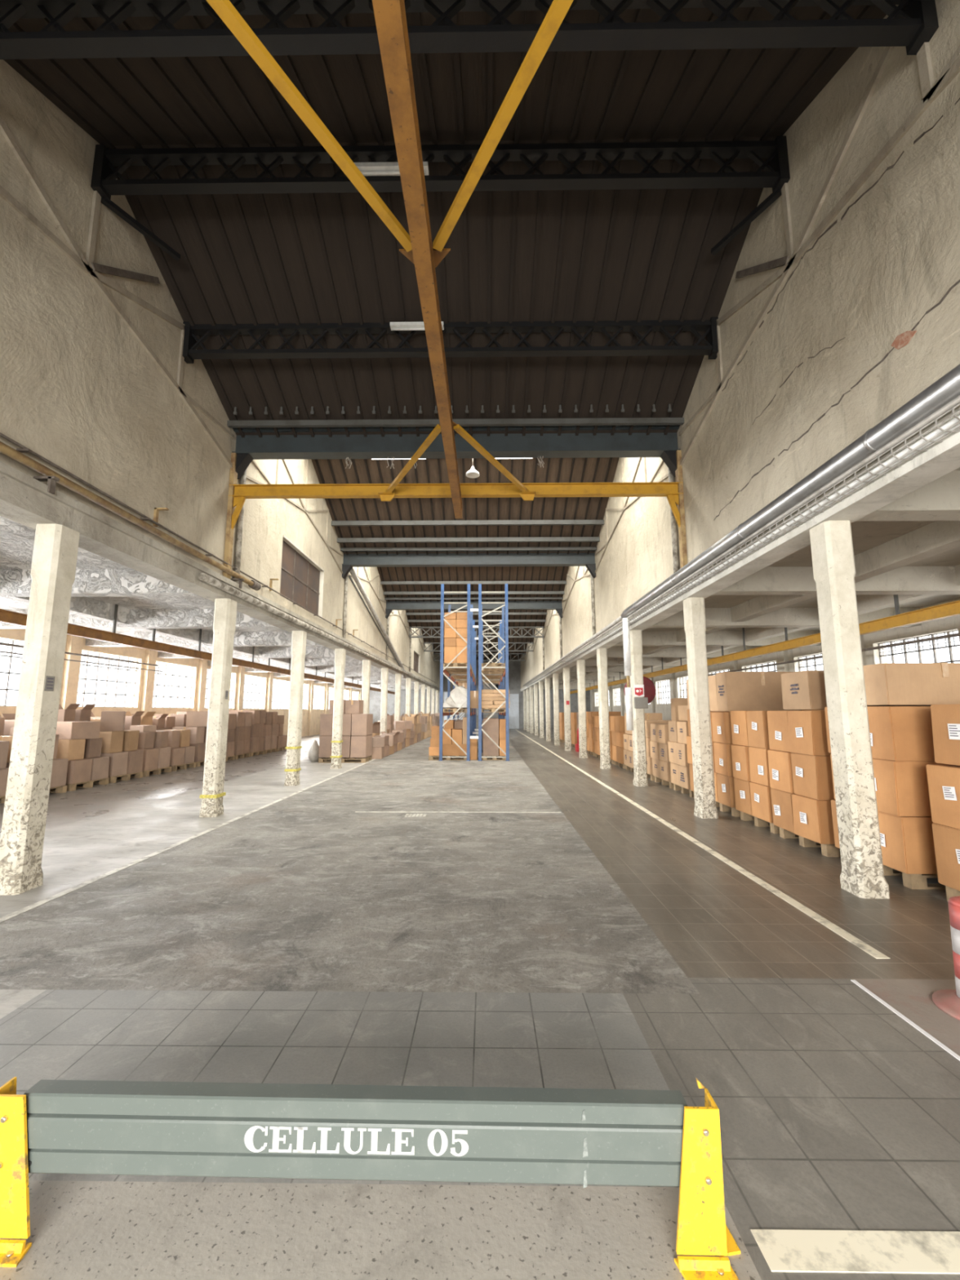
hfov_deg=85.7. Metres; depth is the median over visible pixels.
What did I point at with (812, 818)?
carton
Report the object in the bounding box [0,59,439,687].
wall
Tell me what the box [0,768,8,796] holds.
carton
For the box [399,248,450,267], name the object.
gusset plate
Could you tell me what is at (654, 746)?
carton
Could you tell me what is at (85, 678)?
window
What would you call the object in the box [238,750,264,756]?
pallet
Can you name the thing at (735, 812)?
pallet
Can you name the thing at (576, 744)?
box
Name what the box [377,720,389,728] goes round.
carton
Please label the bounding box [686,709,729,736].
carton
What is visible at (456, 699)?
wrapped bundle
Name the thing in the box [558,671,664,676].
beam
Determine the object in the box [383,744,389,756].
carton
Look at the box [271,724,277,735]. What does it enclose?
carton
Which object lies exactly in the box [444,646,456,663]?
carton
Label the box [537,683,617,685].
trim
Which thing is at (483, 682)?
pallet
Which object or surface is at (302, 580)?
window
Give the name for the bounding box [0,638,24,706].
window
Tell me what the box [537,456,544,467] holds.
strip
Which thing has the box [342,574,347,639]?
post
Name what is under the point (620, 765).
pallet
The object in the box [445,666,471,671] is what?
pallet
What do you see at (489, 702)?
carton
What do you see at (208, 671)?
window
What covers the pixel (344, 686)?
trim
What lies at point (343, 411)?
clip
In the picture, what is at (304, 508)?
trim
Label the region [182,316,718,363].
lattice purlin
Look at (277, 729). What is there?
carton
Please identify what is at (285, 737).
carton
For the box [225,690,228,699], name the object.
notice
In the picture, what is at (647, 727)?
carton
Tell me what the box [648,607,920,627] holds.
beam
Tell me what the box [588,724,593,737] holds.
carton
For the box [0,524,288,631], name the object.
ceiling
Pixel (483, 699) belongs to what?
carton
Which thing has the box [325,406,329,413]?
clip
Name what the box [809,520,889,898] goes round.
pillar
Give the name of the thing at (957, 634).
conduit
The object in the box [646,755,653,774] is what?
carton
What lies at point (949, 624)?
wall
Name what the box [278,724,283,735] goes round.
carton
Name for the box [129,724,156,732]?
carton
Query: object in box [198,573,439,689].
drain pipe
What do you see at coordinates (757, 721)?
carton
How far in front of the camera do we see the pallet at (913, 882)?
4.71 m
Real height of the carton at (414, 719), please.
0.528 m
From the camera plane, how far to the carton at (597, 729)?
17.63 m
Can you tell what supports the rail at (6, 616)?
hanging from the ceiling at (16, 541)
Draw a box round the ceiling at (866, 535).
[642,466,959,631]
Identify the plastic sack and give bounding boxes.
[308,739,319,761]
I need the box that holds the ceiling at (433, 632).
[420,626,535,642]
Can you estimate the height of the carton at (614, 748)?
0.447 m
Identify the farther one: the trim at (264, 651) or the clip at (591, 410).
the trim at (264, 651)
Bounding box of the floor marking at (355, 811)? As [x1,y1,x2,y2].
[355,811,561,813]
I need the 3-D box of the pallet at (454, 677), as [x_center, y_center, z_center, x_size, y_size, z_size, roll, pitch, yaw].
[-0.757,1.679,23.561,1.000,0.140,1.000,0,-8,1]
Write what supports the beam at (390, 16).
attached to the cross beam at (668, 490)
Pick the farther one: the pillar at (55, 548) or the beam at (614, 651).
the beam at (614, 651)
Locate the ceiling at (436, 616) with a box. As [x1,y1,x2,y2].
[405,609,546,626]
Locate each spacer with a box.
[470,608,478,611]
[470,736,478,738]
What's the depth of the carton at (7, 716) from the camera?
11.43 m
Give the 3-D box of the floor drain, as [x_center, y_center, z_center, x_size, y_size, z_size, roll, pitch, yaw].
[-0.996,2.716,8.017,0.315,0.006,0.200,0,-8,1]
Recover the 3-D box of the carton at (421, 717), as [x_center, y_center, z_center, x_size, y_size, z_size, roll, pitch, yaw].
[-3.439,4.520,29.127,0.456,0.481,1.013,-1,-8,4]
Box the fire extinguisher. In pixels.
[577,727,578,743]
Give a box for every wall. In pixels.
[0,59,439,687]
[0,628,359,736]
[368,661,590,728]
[520,0,959,688]
[590,597,959,719]
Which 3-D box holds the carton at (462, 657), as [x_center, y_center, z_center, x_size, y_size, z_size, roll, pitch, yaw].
[-0.600,0.549,17.909,0.402,0.557,0.789,0,-8,1]
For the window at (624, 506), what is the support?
attached to the wall at (867, 319)
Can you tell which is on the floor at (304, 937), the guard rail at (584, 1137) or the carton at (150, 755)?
the guard rail at (584, 1137)
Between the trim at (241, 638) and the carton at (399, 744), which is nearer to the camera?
the trim at (241, 638)
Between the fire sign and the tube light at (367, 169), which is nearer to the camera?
the tube light at (367, 169)
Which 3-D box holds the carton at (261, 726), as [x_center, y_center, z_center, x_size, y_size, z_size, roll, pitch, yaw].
[-8.665,3.378,19.386,0.961,0.476,0.495,0,-8,1]
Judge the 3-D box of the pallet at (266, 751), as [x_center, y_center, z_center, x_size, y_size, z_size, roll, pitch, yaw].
[-8.647,4.322,20.171,1.030,0.140,1.020,0,-8,1]
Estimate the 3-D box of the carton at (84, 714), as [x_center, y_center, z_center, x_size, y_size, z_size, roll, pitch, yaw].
[-9.926,1.903,12.578,0.857,0.680,0.388,1,-8,-4]
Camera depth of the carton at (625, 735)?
14.11 m
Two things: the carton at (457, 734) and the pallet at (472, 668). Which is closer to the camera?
the carton at (457, 734)
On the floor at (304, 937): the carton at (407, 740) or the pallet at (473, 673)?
the carton at (407, 740)
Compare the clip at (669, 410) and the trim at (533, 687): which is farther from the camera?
the trim at (533, 687)
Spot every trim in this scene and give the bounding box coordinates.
[0,115,234,467]
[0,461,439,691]
[0,515,22,524]
[0,568,200,596]
[0,608,279,628]
[59,635,361,735]
[84,631,324,646]
[157,646,352,657]
[208,657,373,666]
[244,666,381,671]
[245,459,342,573]
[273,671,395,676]
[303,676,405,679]
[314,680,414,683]
[328,683,421,685]
[343,685,421,687]
[347,566,386,615]
[352,687,426,688]
[389,609,409,637]
[409,626,423,651]
[423,644,433,660]
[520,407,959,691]
[525,643,533,661]
[533,627,544,651]
[533,685,592,687]
[533,687,598,688]
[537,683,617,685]
[543,680,617,683]
[544,520,959,689]
[544,609,559,636]
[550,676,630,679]
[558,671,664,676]
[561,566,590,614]
[569,564,959,689]
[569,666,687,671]
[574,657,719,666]
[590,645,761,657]
[591,635,866,719]
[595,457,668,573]
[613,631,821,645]
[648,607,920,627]
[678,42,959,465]
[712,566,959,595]
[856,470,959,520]
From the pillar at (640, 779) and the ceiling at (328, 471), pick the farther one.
the ceiling at (328, 471)
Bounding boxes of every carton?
[0,715,14,735]
[0,717,4,735]
[0,735,13,763]
[0,741,9,768]
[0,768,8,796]
[1,713,15,719]
[9,727,13,735]
[49,758,68,787]
[53,734,58,759]
[55,721,100,739]
[57,703,80,721]
[57,738,85,760]
[58,704,95,721]
[66,758,92,783]
[84,737,102,758]
[89,756,109,780]
[90,711,126,719]
[90,719,100,721]
[99,711,125,731]
[99,731,124,752]
[100,751,128,776]
[120,730,139,751]
[121,750,143,773]
[124,711,145,729]
[125,711,155,724]
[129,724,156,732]
[132,714,168,728]
[137,731,155,749]
[137,748,159,770]
[152,716,175,728]
[153,730,168,747]
[153,746,171,768]
[154,714,186,727]
[156,728,172,729]
[156,729,180,748]
[169,747,185,765]
[172,726,204,743]
[176,711,186,714]
[178,729,190,746]
[178,746,195,764]
[186,711,208,726]
[189,742,205,761]
[204,726,207,742]
[226,741,234,756]
[227,713,236,728]
[227,728,235,742]
[228,711,244,726]
[229,710,260,724]
[234,726,244,741]
[234,740,244,755]
[243,739,250,753]
[244,711,252,726]
[244,725,250,740]
[249,724,259,737]
[249,737,258,752]
[257,736,264,751]
[258,723,264,737]
[259,710,266,724]
[263,724,271,736]
[263,735,271,750]
[264,711,272,724]
[270,734,277,749]
[271,711,277,724]
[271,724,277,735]
[276,724,279,735]
[276,735,283,747]
[277,715,284,724]
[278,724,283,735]
[282,735,287,746]
[318,735,332,757]
[320,714,333,735]
[328,699,345,713]
[341,735,351,757]
[342,714,351,735]
[344,699,363,713]
[350,734,372,757]
[351,714,373,735]
[371,746,384,759]
[372,721,380,733]
[372,733,386,746]
[373,735,389,745]
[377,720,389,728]
[379,734,392,746]
[380,731,399,744]
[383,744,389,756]
[386,715,393,724]
[386,732,403,742]
[388,724,394,733]
[389,745,394,755]
[391,729,406,738]
[392,743,397,752]
[394,721,404,729]
[395,720,412,728]
[397,742,402,751]
[401,737,405,749]
[404,714,418,724]
[404,728,410,738]
[404,737,409,747]
[409,730,414,738]
[409,737,413,745]
[410,714,419,723]
[413,724,417,734]
[413,733,417,743]
[417,723,421,733]
[417,733,421,742]
[419,715,424,724]
[420,711,431,721]
[420,731,423,740]
[421,724,425,732]
[423,731,427,738]
[424,715,427,723]
[426,720,430,729]
[426,729,431,737]
[428,746,439,755]
[429,714,433,724]
[430,737,439,746]
[431,725,443,738]
[435,715,439,722]
[442,728,452,744]
[442,742,466,755]
[444,612,456,619]
[444,619,456,628]
[444,627,456,638]
[444,637,456,646]
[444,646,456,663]
[444,720,454,728]
[452,728,462,744]
[453,720,462,728]
[456,612,466,619]
[456,619,466,627]
[456,627,466,637]
[456,637,466,646]
[456,646,466,663]
[457,683,466,708]
[462,716,466,744]
[470,690,478,708]
[470,738,477,759]
[481,689,493,693]
[481,693,493,697]
[481,697,493,701]
[481,700,493,704]
[481,704,493,708]
[483,718,498,755]
[493,689,509,693]
[493,693,509,697]
[493,697,509,701]
[493,701,510,704]
[493,704,509,708]
[498,719,506,739]
[498,739,506,755]
[559,712,564,722]
[559,721,564,740]
[570,712,577,724]
[570,723,577,744]
[576,712,578,724]
[586,711,588,724]
[586,723,588,737]
[586,737,589,751]
[587,711,621,724]
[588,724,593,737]
[588,737,594,752]
[592,715,595,727]
[592,727,597,741]
[594,740,596,753]
[595,715,610,728]
[596,728,610,741]
[596,741,599,755]
[609,715,615,731]
[609,729,612,744]
[609,744,612,759]
[611,731,616,746]
[612,745,616,761]
[614,715,625,732]
[616,731,625,747]
[616,746,624,764]
[623,733,630,750]
[623,749,629,765]
[624,712,662,734]
[627,751,633,768]
[628,734,632,751]
[644,720,668,737]
[645,737,650,755]
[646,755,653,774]
[649,723,668,742]
[649,741,659,759]
[652,758,658,777]
[655,724,669,743]
[657,760,671,782]
[658,742,670,762]
[667,720,687,742]
[667,741,676,764]
[670,697,688,720]
[670,762,678,785]
[675,742,688,766]
[676,721,688,743]
[677,705,689,720]
[677,764,690,789]
[686,679,710,708]
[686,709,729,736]
[686,736,692,764]
[688,763,693,791]
[707,675,717,711]
[710,711,713,742]
[711,711,732,743]
[711,742,715,772]
[713,742,733,776]
[713,772,717,801]
[715,671,801,711]
[716,773,735,807]
[729,711,747,746]
[730,744,750,781]
[733,777,751,815]
[746,711,768,748]
[748,746,772,786]
[749,782,773,822]
[766,710,824,751]
[767,750,794,793]
[770,787,795,833]
[781,670,877,709]
[786,711,831,755]
[791,752,835,799]
[791,794,835,844]
[801,709,824,711]
[824,706,831,753]
[830,754,835,799]
[831,800,839,848]
[862,662,959,706]
[866,706,934,760]
[872,758,942,816]
[877,811,937,874]
[925,764,959,829]
[930,704,959,765]
[931,822,959,890]
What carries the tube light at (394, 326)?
attached to the lattice purlin at (190, 353)
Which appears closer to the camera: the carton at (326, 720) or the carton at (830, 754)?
the carton at (830, 754)
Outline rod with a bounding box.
[0,432,435,682]
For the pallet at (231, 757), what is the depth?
17.12 m
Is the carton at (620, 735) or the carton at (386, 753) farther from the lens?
the carton at (386, 753)
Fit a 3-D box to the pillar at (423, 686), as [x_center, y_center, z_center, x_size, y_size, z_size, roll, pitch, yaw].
[-3.849,4.702,34.882,0.275,3.400,0.300,0,-8,1]
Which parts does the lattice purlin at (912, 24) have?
plate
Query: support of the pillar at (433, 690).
on the floor at (304, 937)
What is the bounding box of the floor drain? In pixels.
[404,813,426,817]
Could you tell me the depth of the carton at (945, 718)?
4.44 m
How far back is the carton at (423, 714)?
31.91 m
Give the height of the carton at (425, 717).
0.421 m
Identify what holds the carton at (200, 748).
on the pallet
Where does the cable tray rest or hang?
attached to the wall at (867, 319)
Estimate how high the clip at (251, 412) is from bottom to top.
0.122 m
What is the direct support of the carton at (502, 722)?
on the carton at (502, 743)
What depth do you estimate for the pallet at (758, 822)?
7.24 m
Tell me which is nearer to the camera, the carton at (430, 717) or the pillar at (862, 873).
the pillar at (862, 873)
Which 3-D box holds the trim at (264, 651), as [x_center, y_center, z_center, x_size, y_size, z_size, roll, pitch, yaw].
[-7.902,0.435,18.557,7.170,0.400,0.280,0,-8,1]
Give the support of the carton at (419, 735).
on the floor at (304, 937)
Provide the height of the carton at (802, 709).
0.622 m
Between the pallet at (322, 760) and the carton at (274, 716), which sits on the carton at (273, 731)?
the carton at (274, 716)
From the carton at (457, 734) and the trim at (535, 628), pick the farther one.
the trim at (535, 628)
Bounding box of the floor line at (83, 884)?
[0,759,374,922]
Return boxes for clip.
[233,406,237,414]
[248,406,253,414]
[264,406,267,414]
[279,406,283,414]
[294,406,298,414]
[310,406,314,414]
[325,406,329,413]
[341,406,345,413]
[356,405,359,413]
[372,405,375,413]
[387,405,391,413]
[573,404,577,412]
[589,404,593,412]
[604,404,608,412]
[621,404,624,412]
[636,404,639,412]
[652,404,655,412]
[667,404,671,412]
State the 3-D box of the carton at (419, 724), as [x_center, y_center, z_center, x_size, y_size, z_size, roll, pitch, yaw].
[-3.458,4.697,27.578,0.449,0.506,1.180,-1,-8,6]
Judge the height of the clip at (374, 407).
0.122 m
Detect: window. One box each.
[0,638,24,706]
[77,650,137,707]
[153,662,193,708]
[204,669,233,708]
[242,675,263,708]
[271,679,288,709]
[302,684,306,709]
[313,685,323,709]
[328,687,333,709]
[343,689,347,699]
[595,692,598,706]
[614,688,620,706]
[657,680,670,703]
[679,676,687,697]
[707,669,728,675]
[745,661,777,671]
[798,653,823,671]
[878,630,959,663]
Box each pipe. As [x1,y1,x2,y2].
[0,440,261,590]
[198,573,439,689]
[348,568,405,678]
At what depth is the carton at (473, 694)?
17.89 m
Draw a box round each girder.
[408,626,544,637]
[423,642,533,651]
[433,653,525,661]
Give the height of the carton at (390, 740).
0.414 m
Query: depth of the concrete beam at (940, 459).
4.84 m
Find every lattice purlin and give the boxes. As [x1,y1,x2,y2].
[0,0,938,59]
[90,135,790,200]
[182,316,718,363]
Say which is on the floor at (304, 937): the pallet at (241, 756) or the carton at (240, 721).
the pallet at (241, 756)
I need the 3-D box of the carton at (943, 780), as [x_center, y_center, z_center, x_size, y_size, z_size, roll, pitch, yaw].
[4.467,1.305,4.266,1.100,0.498,0.553,0,-8,1]
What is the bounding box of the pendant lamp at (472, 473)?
[466,457,479,478]
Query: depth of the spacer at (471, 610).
17.54 m
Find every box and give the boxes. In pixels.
[575,743,578,751]
[634,697,648,708]
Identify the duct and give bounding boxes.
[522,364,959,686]
[622,617,633,730]
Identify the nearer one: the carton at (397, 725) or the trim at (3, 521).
the trim at (3, 521)
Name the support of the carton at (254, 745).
on the pallet at (262, 752)
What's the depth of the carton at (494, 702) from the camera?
17.29 m
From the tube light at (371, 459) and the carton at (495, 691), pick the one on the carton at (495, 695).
the carton at (495, 691)
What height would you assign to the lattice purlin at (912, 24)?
0.530 m
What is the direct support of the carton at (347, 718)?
on the carton at (346, 744)
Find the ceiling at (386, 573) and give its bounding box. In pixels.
[377,566,568,601]
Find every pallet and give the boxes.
[0,785,66,800]
[0,795,5,803]
[49,777,109,791]
[93,771,143,782]
[130,766,172,777]
[160,762,195,771]
[186,760,204,766]
[194,755,235,762]
[227,752,250,759]
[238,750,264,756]
[253,747,276,753]
[276,746,287,751]
[318,755,372,763]
[428,755,466,759]
[443,662,471,669]
[443,708,471,712]
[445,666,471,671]
[448,668,472,673]
[450,671,473,675]
[452,673,474,677]
[453,677,474,679]
[481,662,505,669]
[481,669,503,673]
[481,669,504,671]
[481,708,505,712]
[482,675,502,677]
[482,677,501,679]
[482,681,499,683]
[482,753,506,759]
[483,672,502,675]
[587,751,595,755]
[614,760,626,768]
[626,765,634,772]
[647,773,654,780]
[654,776,673,788]
[673,783,693,797]
[715,801,754,817]
[739,810,779,833]
[778,826,840,857]
[883,865,946,889]
[945,885,959,901]
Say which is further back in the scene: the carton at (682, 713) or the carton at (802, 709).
the carton at (682, 713)
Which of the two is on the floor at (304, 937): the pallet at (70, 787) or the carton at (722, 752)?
the pallet at (70, 787)
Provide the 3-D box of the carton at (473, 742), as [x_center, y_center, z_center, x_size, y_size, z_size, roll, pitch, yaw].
[-0.213,3.683,17.517,0.252,0.681,0.708,0,-8,1]
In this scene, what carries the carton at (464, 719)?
on the carton at (451, 749)
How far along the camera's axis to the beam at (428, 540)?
14.82 m
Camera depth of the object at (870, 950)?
4.77 m
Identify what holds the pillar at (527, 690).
on the floor at (304, 937)
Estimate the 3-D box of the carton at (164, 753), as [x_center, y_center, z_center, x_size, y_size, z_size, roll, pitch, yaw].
[-8.731,3.081,13.573,0.957,0.517,0.491,0,-8,1]
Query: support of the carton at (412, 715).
on the carton at (419, 724)
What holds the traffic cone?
on the floor at (304, 937)
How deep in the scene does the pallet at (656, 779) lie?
11.29 m
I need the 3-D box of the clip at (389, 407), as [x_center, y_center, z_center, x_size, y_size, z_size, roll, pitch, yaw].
[-1.460,-3.715,8.352,0.052,0.122,0.030,0,-8,1]
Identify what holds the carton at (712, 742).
on the carton at (715, 774)
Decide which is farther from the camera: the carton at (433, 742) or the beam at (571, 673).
the beam at (571, 673)
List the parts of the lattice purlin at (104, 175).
plate, plate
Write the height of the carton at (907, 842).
0.498 m
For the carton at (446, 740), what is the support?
on the carton at (451, 749)
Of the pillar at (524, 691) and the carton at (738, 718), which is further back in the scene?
the pillar at (524, 691)
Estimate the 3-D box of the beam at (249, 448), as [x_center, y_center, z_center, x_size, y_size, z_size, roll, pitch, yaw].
[-0.415,-3.195,8.705,7.520,0.825,0.495,0,-8,1]
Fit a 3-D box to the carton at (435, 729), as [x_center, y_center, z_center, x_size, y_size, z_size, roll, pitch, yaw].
[-1.453,3.130,17.605,0.332,0.402,0.711,0,-8,1]
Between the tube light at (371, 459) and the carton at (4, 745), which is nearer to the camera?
the carton at (4, 745)
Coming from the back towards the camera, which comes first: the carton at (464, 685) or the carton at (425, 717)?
the carton at (425, 717)
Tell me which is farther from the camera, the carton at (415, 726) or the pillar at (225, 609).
the carton at (415, 726)
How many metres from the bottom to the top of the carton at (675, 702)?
0.562 m
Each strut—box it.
[91,262,159,284]
[735,255,789,278]
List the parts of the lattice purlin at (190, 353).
plate, plate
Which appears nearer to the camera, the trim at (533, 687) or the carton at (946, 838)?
the carton at (946, 838)
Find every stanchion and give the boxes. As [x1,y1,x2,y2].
[222,453,237,578]
[675,449,688,585]
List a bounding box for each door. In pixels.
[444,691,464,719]
[505,693,519,728]
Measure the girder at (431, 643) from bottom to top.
0.620 m
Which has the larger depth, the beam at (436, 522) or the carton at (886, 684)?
the beam at (436, 522)
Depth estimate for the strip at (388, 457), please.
8.84 m
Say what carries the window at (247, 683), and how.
in the wall at (15, 634)
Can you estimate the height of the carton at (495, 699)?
0.121 m
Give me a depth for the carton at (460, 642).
17.58 m
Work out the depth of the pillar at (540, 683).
31.35 m
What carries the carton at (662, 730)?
on the carton at (663, 748)
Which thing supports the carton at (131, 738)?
on the carton at (135, 757)
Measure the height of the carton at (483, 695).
0.121 m
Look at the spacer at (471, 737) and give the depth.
16.95 m
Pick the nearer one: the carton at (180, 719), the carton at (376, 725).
the carton at (180, 719)
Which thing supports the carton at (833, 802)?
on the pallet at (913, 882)
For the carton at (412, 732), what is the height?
0.358 m
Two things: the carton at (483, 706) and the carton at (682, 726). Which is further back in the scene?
the carton at (483, 706)
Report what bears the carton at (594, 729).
on the carton at (595, 742)
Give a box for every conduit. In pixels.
[0,642,163,671]
[707,632,959,675]
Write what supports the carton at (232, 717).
on the carton at (231, 736)
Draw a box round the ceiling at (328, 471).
[311,457,619,555]
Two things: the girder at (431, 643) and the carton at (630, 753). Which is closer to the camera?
the carton at (630, 753)
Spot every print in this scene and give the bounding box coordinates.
[46,677,53,688]
[718,684,724,695]
[790,683,799,693]
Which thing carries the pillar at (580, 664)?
on the floor at (304, 937)
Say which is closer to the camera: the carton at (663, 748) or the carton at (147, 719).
the carton at (663, 748)
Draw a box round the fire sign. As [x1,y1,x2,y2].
[633,684,644,696]
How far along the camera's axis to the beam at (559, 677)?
31.55 m
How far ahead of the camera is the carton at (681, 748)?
9.96 m
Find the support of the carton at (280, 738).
on the pallet at (282, 748)
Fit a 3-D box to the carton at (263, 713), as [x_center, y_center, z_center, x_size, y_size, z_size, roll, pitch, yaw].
[-8.625,2.892,19.456,0.962,0.497,0.494,0,-8,1]
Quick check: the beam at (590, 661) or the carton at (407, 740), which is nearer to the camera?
the beam at (590, 661)
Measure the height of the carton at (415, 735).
0.436 m
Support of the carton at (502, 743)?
on the pallet at (483, 758)
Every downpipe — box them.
[233,469,246,583]
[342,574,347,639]
[386,615,389,660]
[408,633,411,671]
[542,633,544,673]
[559,615,562,662]
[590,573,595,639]
[667,467,679,587]
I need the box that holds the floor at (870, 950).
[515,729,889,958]
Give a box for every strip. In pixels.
[345,457,351,468]
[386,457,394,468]
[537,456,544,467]
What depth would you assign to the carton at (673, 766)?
10.48 m
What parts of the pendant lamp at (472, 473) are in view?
lamp shade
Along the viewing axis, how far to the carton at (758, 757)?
7.10 m
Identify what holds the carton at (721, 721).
on the carton at (722, 752)
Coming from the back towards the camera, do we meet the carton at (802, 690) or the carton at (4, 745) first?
the carton at (4, 745)
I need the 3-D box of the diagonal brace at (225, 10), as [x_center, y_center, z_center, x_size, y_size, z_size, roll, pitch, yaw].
[-1.091,-3.164,3.007,0.070,0.080,2.257,-4,-9,30]
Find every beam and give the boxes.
[1,596,395,689]
[226,417,684,479]
[228,482,683,529]
[340,546,596,578]
[372,0,462,518]
[384,596,563,618]
[569,594,959,693]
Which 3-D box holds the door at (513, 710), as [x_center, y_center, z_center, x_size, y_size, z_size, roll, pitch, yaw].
[2.963,6.620,48.085,1.300,3.200,0.060,0,-8,1]
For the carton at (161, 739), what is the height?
0.418 m
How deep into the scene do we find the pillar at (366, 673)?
18.23 m
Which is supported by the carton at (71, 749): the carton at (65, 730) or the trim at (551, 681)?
the carton at (65, 730)
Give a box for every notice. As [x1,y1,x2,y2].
[44,675,55,691]
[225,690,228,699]
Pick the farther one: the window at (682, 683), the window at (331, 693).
the window at (331, 693)
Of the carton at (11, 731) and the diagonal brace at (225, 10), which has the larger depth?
the carton at (11, 731)
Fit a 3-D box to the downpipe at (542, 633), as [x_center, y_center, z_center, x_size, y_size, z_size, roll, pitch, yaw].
[3.532,0.752,28.777,0.086,2.240,0.090,0,-8,1]
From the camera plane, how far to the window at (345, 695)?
43.71 m
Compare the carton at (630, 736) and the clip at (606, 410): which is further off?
the carton at (630, 736)
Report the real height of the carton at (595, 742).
0.447 m
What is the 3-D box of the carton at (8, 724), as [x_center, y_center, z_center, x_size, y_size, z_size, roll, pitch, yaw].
[-9.890,1.791,10.909,0.853,0.448,0.387,0,-8,0]
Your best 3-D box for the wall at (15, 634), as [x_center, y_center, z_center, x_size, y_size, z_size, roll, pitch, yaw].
[-11.597,2.634,21.695,0.300,3.900,53.770,0,-8,1]
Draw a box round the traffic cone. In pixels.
[932,896,959,1020]
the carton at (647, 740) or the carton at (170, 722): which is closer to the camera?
the carton at (647, 740)
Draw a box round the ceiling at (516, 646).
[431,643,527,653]
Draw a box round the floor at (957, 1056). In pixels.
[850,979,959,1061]
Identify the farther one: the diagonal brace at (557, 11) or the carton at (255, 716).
the carton at (255, 716)
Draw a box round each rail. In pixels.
[0,604,395,694]
[0,1076,740,1279]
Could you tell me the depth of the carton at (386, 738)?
18.51 m
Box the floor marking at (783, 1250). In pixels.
[750,1229,959,1274]
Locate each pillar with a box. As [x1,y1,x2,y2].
[0,524,79,895]
[199,598,237,817]
[284,631,306,786]
[329,648,346,768]
[360,659,370,714]
[380,667,388,734]
[394,673,401,721]
[405,678,411,716]
[413,681,418,714]
[421,684,425,715]
[426,686,430,714]
[431,688,435,714]
[435,690,438,713]
[523,690,526,729]
[526,688,529,731]
[529,686,533,733]
[533,684,538,735]
[538,681,544,737]
[544,677,551,741]
[552,673,559,745]
[562,667,571,751]
[576,659,587,758]
[596,648,611,768]
[629,630,648,786]
[683,597,718,818]
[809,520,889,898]
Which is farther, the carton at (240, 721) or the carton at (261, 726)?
the carton at (261, 726)
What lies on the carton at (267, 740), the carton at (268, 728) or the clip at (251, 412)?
the carton at (268, 728)
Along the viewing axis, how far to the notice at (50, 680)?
4.91 m
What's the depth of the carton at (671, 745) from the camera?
10.55 m
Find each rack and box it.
[438,583,475,760]
[477,583,509,760]
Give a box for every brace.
[101,196,180,261]
[206,0,412,252]
[385,424,440,492]
[432,0,573,252]
[453,424,528,491]
[711,188,781,255]
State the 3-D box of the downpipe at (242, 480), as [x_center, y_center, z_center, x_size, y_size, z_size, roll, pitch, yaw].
[-4.121,-1.986,8.892,0.086,2.240,0.090,0,-8,1]
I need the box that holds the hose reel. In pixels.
[623,676,656,703]
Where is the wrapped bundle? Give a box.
[443,685,466,708]
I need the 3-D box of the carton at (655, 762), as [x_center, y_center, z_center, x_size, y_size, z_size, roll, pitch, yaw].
[4.497,2.875,11.639,1.091,0.398,0.546,0,-8,0]
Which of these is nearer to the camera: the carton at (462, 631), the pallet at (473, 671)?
the carton at (462, 631)
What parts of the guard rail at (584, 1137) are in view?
post, rail, post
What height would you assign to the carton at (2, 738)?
0.478 m
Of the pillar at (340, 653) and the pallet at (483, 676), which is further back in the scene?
the pallet at (483, 676)
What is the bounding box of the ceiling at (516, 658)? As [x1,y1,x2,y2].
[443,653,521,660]
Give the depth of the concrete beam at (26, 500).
6.08 m
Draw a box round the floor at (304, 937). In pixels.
[0,728,959,1279]
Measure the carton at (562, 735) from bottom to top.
0.901 m
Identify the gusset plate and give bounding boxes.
[377,487,395,501]
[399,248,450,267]
[520,486,536,500]
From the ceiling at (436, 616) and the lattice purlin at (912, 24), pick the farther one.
the ceiling at (436, 616)
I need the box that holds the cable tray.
[525,395,959,686]
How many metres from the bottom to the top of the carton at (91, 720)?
0.315 m
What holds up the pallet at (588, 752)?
on the floor at (304, 937)
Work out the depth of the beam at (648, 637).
14.92 m
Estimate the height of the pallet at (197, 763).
0.140 m
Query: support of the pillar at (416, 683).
on the floor at (304, 937)
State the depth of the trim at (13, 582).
8.42 m
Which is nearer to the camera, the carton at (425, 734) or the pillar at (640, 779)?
the pillar at (640, 779)
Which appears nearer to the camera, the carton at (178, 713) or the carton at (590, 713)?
the carton at (178, 713)
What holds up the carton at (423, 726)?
on the carton at (422, 733)
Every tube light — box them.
[353,161,428,176]
[371,458,410,459]
[390,321,444,330]
[494,457,532,458]
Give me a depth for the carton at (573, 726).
22.88 m

